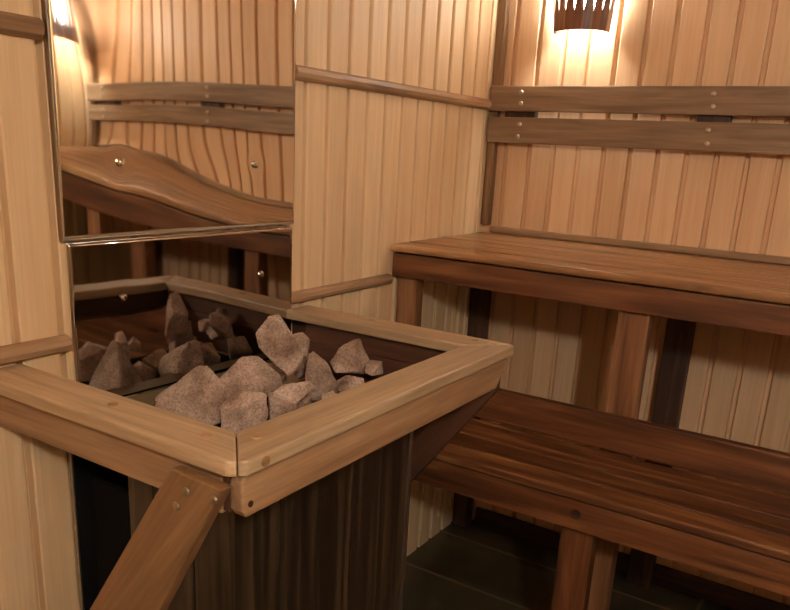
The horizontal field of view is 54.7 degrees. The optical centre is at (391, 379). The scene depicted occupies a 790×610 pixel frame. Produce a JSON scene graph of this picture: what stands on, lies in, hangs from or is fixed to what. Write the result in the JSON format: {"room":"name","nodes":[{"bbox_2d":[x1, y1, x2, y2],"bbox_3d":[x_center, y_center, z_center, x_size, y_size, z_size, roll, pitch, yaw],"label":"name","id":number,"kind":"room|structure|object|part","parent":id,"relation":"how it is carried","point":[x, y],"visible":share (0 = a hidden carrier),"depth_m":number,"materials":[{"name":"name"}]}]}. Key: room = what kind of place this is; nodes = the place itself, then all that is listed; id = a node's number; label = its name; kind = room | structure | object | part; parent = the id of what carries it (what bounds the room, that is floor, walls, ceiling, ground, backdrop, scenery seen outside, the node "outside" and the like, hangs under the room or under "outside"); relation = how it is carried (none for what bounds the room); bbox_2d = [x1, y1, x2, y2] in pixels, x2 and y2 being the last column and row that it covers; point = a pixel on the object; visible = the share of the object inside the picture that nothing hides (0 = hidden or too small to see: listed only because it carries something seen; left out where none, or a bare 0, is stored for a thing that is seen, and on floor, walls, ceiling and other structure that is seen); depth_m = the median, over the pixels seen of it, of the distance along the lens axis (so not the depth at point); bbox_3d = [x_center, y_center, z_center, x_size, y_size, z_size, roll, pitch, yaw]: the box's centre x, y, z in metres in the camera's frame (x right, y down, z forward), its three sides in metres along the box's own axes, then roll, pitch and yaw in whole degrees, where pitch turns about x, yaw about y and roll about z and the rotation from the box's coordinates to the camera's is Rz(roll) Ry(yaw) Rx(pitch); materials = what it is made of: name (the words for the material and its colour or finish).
{"room":"sauna","nodes":[
{"label":"sauna","id":0,"kind":"room"},
{"bbox_2d":[0,0,498,609],"bbox_3d":[-0.570,-0.166,1.585,0.050,2.280,3.250,13,20,31],"label":"wall","id":1,"kind":"structure","parent":0,"point":[373,171],"depth_m":2.04,"materials":[{"name":"beige wood"}]},
{"bbox_2d":[0,11,44,39],"bbox_3d":[-1.000,-0.439,0.706,0.022,0.035,1.471,13,20,31],"label":"trim","id":2,"kind":"structure","parent":1,"relation":"attached to","point":[12,24],"depth_m":1.27,"materials":[{"name":"brown wood"}]},
{"bbox_2d":[0,334,72,365],"bbox_3d":[-1.025,0.090,0.870,0.022,0.033,1.480,13,20,31],"label":"trim","id":3,"kind":"structure","parent":1,"relation":"attached to","point":[22,351],"depth_m":1.40,"materials":[{"name":"brown wood"}]},
{"bbox_2d":[41,0,295,241],"bbox_3d":[-0.408,-0.749,1.546,0.022,0.886,0.654,13,20,31],"label":"shield","id":4,"kind":"object","parent":1,"relation":"attached to","point":[173,116],"visible":1,"depth_m":1.55,"materials":[{"name":"silver metal"}]},
{"bbox_2d":[64,225,291,396],"bbox_3d":[-0.438,-0.163,1.720,0.030,0.328,0.626,13,20,31],"label":"shield","id":5,"kind":"object","parent":1,"relation":"attached to","point":[145,312],"visible":0.91,"depth_m":1.66,"materials":[{"name":"grey metal"}]},
{"bbox_2d":[291,274,392,304],"bbox_3d":[-0.138,-0.261,2.183,0.022,0.032,0.486,13,20,31],"label":"trim","id":6,"kind":"structure","parent":1,"relation":"attached to","point":[309,294],"depth_m":2.16,"materials":[{"name":"brown wood"}]},
{"bbox_2d":[296,65,491,109],"bbox_3d":[0.059,-0.858,2.272,0.022,0.035,1.072,13,20,31],"label":"trim","id":7,"kind":"structure","parent":1,"relation":"attached to","point":[303,73],"depth_m":2.14,"materials":[{"name":"brown wood"}]},
{"bbox_2d":[418,282,437,529],"bbox_3d":[0.134,0.058,2.767,0.004,1.080,0.016,13,20,31],"label":"batten","id":8,"kind":"object","parent":1,"relation":"attached to","point":[436,283],"visible":0.44,"depth_m":2.69,"materials":[{"name":"beige wood"}]},
{"bbox_2d":[437,285,456,516],"bbox_3d":[0.211,0.027,2.881,0.004,1.080,0.016,13,20,31],"label":"batten","id":9,"kind":"object","parent":1,"relation":"attached to","point":[455,286],"visible":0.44,"depth_m":2.81,"materials":[{"name":"beige wood"}]},
{"bbox_2d":[449,261,471,507],"bbox_3d":[0.266,0.005,2.963,0.004,1.080,0.016,13,20,31],"label":"batten","id":10,"kind":"object","parent":1,"relation":"attached to","point":[467,290],"visible":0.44,"depth_m":2.89,"materials":[{"name":"beige wood"}]},
{"bbox_2d":[402,520,733,609],"bbox_3d":[0.333,1.181,1.335,2.350,0.060,3.350,13,20,31],"label":"floor","id":11,"kind":"structure","parent":0,"point":[474,566],"depth_m":2.76,"materials":[{"name":"tile"}]},
{"bbox_2d":[68,359,272,609],"bbox_3d":[-0.336,0.493,1.762,0.418,0.938,0.733,13,20,31],"label":"heater","id":12,"kind":"object","parent":11,"relation":"on","point":[99,493],"visible":0.02,"depth_m":1.57,"materials":[{"name":"black metal"}]},
{"bbox_2d":[220,356,281,396],"bbox_3d":[-0.332,-0.006,1.738,0.140,0.088,0.136,13,20,31],"label":"stone","id":13,"kind":"object","parent":12,"relation":"on","point":[249,373],"visible":0.66,"depth_m":1.72,"materials":[{"name":"stone"}]},
{"bbox_2d":[256,314,303,374],"bbox_3d":[-0.252,-0.080,1.708,0.104,0.135,0.057,-1,17,-13],"label":"stone","id":14,"kind":"object","parent":13,"relation":"on","point":[275,339],"visible":1,"depth_m":1.68,"materials":[{"name":"stone"}]},
{"bbox_2d":[322,391,336,398],"bbox_3d":[-0.129,0.045,1.636,0.045,0.043,0.040,3,17,0],"label":"stone","id":15,"kind":"object","parent":12,"relation":"on","point":[331,393],"visible":0.17,"depth_m":1.63,"materials":[{"name":"stone"}]},
{"bbox_2d":[337,375,363,392],"bbox_3d":[-0.098,0.015,1.776,0.078,0.064,0.045,6,17,10],"label":"stone","id":16,"kind":"object","parent":12,"relation":"on","point":[347,382],"visible":0.5,"depth_m":1.75,"materials":[{"name":"stone"}]},
{"bbox_2d":[0,305,513,609],"bbox_3d":[-0.253,0.461,1.674,0.630,1.058,0.901,13,20,31],"label":"guard","id":17,"kind":"object","parent":11,"relation":"on","point":[307,507],"visible":0.92,"depth_m":1.36,"materials":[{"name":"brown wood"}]},
{"bbox_2d":[155,365,231,424],"bbox_3d":[-0.407,0.025,1.587,0.178,0.116,0.116,7,17,14],"label":"stone","id":18,"kind":"object","parent":17,"relation":"on","point":[199,395],"visible":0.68,"depth_m":1.56,"materials":[{"name":"stone"}]},
{"bbox_3d":[-0.224,0.151,1.074,0.012,0.064,0.026,13,20,31],"label":"corner post","id":19,"kind":"part","parent":17,"relation":"part of","materials":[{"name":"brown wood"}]},
{"bbox_2d":[220,390,267,436],"bbox_3d":[-0.294,0.064,1.542,0.089,0.088,0.089,5,17,8],"label":"stone","id":20,"kind":"object","parent":17,"relation":"in","point":[243,409],"visible":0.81,"depth_m":1.51,"materials":[{"name":"stone"}]},
{"bbox_2d":[267,363,286,382],"bbox_3d":[-0.284,-0.003,1.793,0.059,0.080,0.083,13,20,31],"label":"stone","id":21,"kind":"object","parent":17,"relation":"on","point":[278,370],"visible":0.23,"depth_m":1.79,"materials":[{"name":"stone"}]},
{"bbox_2d":[268,392,300,419],"bbox_3d":[-0.224,0.066,1.604,0.075,0.072,0.062,1,17,-8],"label":"stone","id":22,"kind":"object","parent":17,"relation":"on","point":[277,407],"visible":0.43,"depth_m":1.57,"materials":[{"name":"stone"}]},
{"bbox_2d":[273,381,313,403],"bbox_3d":[-0.206,0.034,1.603,0.086,0.067,0.042,2,17,-2],"label":"stone","id":23,"kind":"object","parent":22,"relation":"on","point":[292,392],"visible":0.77,"depth_m":1.59,"materials":[{"name":"stone"}]},
{"bbox_2d":[294,353,309,378],"bbox_3d":[-0.212,-0.032,1.885,0.072,0.070,0.058,8,18,17],"label":"stone","id":24,"kind":"object","parent":17,"relation":"on","point":[300,373],"visible":0.33,"depth_m":1.86,"materials":[{"name":"stone"}]},
{"bbox_2d":[293,332,309,357],"bbox_3d":[-0.221,-0.085,1.821,0.050,0.063,0.062,3,17,0],"label":"stone","id":25,"kind":"object","parent":24,"relation":"on","point":[301,338],"visible":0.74,"depth_m":1.80,"materials":[{"name":"stone"}]},
{"bbox_2d":[297,391,311,406],"bbox_3d":[-0.221,0.057,1.701,0.083,0.086,0.079,13,20,31],"label":"stone","id":26,"kind":"object","parent":17,"relation":"on","point":[306,400],"visible":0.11,"depth_m":1.69,"materials":[{"name":"stone"}]},
{"bbox_2d":[305,351,337,400],"bbox_3d":[-0.160,-0.008,1.750,0.075,0.107,0.072,3,17,1],"label":"stone","id":27,"kind":"object","parent":17,"relation":"in","point":[318,372],"visible":0.71,"depth_m":1.73,"materials":[{"name":"stone"}]},
{"bbox_2d":[330,339,368,373],"bbox_3d":[-0.096,-0.058,1.847,0.107,0.084,0.074,4,17,2],"label":"stone","id":28,"kind":"object","parent":17,"relation":"in","point":[351,357],"visible":0.82,"depth_m":1.83,"materials":[{"name":"stone"}]},
{"bbox_3d":[-0.077,0.041,1.813,0.072,0.059,0.071,13,20,31],"label":"stone","id":29,"kind":"object","parent":17,"relation":"on","visible":0},
{"bbox_2d":[365,360,382,375],"bbox_3d":[-0.044,-0.028,1.817,0.044,0.033,0.033,9,18,19],"label":"stone","id":30,"kind":"object","parent":29,"relation":"on","point":[372,367],"visible":1,"depth_m":1.81,"materials":[{"name":"stone"}]},
{"bbox_2d":[391,232,789,609],"bbox_3d":[1.073,0.304,2.202,2.242,1.186,0.623,13,20,31],"label":"bench","id":31,"kind":"object","parent":11,"relation":"on","point":[670,286],"visible":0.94,"depth_m":2.18,"materials":[{"name":"brown wood"}]},
{"bbox_3d":[0.034,0.185,2.566,0.070,1.098,0.045,13,20,31],"label":"leg","id":32,"kind":"part","parent":31,"relation":"part of","materials":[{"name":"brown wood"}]},
{"bbox_3d":[0.317,0.037,2.991,0.066,1.163,0.050,13,20,31],"label":"leg","id":33,"kind":"part","parent":31,"relation":"part of","materials":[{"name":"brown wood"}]},
{"bbox_3d":[0.629,0.327,2.202,0.085,1.098,0.045,13,20,31],"label":"leg","id":34,"kind":"part","parent":31,"relation":"part of","materials":[{"name":"brown wood"}]},
{"bbox_3d":[0.930,0.183,2.616,0.084,1.163,0.050,13,20,31],"label":"leg","id":35,"kind":"part","parent":31,"relation":"part of","materials":[{"name":"brown wood"}]},
{"bbox_2d":[414,388,789,609],"bbox_3d":[0.820,0.586,1.899,2.242,0.796,0.343,13,20,31],"label":"bench","id":36,"kind":"object","parent":11,"relation":"on","point":[739,533],"visible":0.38,"depth_m":1.94,"materials":[{"name":"brown wood"}]},
{"bbox_3d":[0.465,0.634,2.021,0.085,0.598,0.046,13,20,31],"label":"leg","id":37,"kind":"part","parent":36,"relation":"part of","materials":[{"name":"brown wood"}]},
{"bbox_2d":[472,0,789,604],"bbox_3d":[1.294,-0.294,2.331,2.250,2.280,0.050,13,20,31],"label":"wall","id":38,"kind":"structure","parent":0,"point":[737,389],"depth_m":2.52,"materials":[{"name":"beige wood"}]},
{"bbox_2d":[481,0,510,224],"bbox_3d":[0.375,-1.084,2.688,0.032,1.063,0.033,13,20,31],"label":"trim","id":39,"kind":"structure","parent":38,"relation":"attached to","point":[504,5],"depth_m":2.69,"materials":[{"name":"brown wood"}]},
{"bbox_2d":[553,0,614,33],"bbox_3d":[0.605,-1.277,2.425,0.242,0.313,0.124,13,20,31],"label":"wall lamp","id":40,"kind":"object","parent":38,"relation":"attached to","point":[568,14],"visible":1,"depth_m":2.43,"materials":[{"name":"brown wood"}]},
{"bbox_2d":[474,507,789,609],"bbox_3d":[1.252,0.774,2.602,2.168,0.073,0.017,13,20,31],"label":"baseboard","id":41,"kind":"structure","parent":38,"relation":"attached to","point":[724,595],"depth_m":2.75,"materials":[{"name":"brown wood"}]},
{"bbox_2d":[487,86,789,154],"bbox_3d":[1.286,-0.724,2.151,2.228,0.188,0.062,13,20,31],"label":"backrest","id":42,"kind":"object","parent":38,"relation":"attached to","point":[715,107],"visible":1,"depth_m":2.42,"materials":[{"name":"brown wood"}]},
{"bbox_2d":[490,226,789,264],"bbox_3d":[1.292,-0.342,2.279,2.214,0.022,0.015,13,20,31],"label":"trim","id":43,"kind":"structure","parent":38,"relation":"attached to","point":[514,231],"depth_m":2.54,"materials":[{"name":"brown wood"}]}
]}

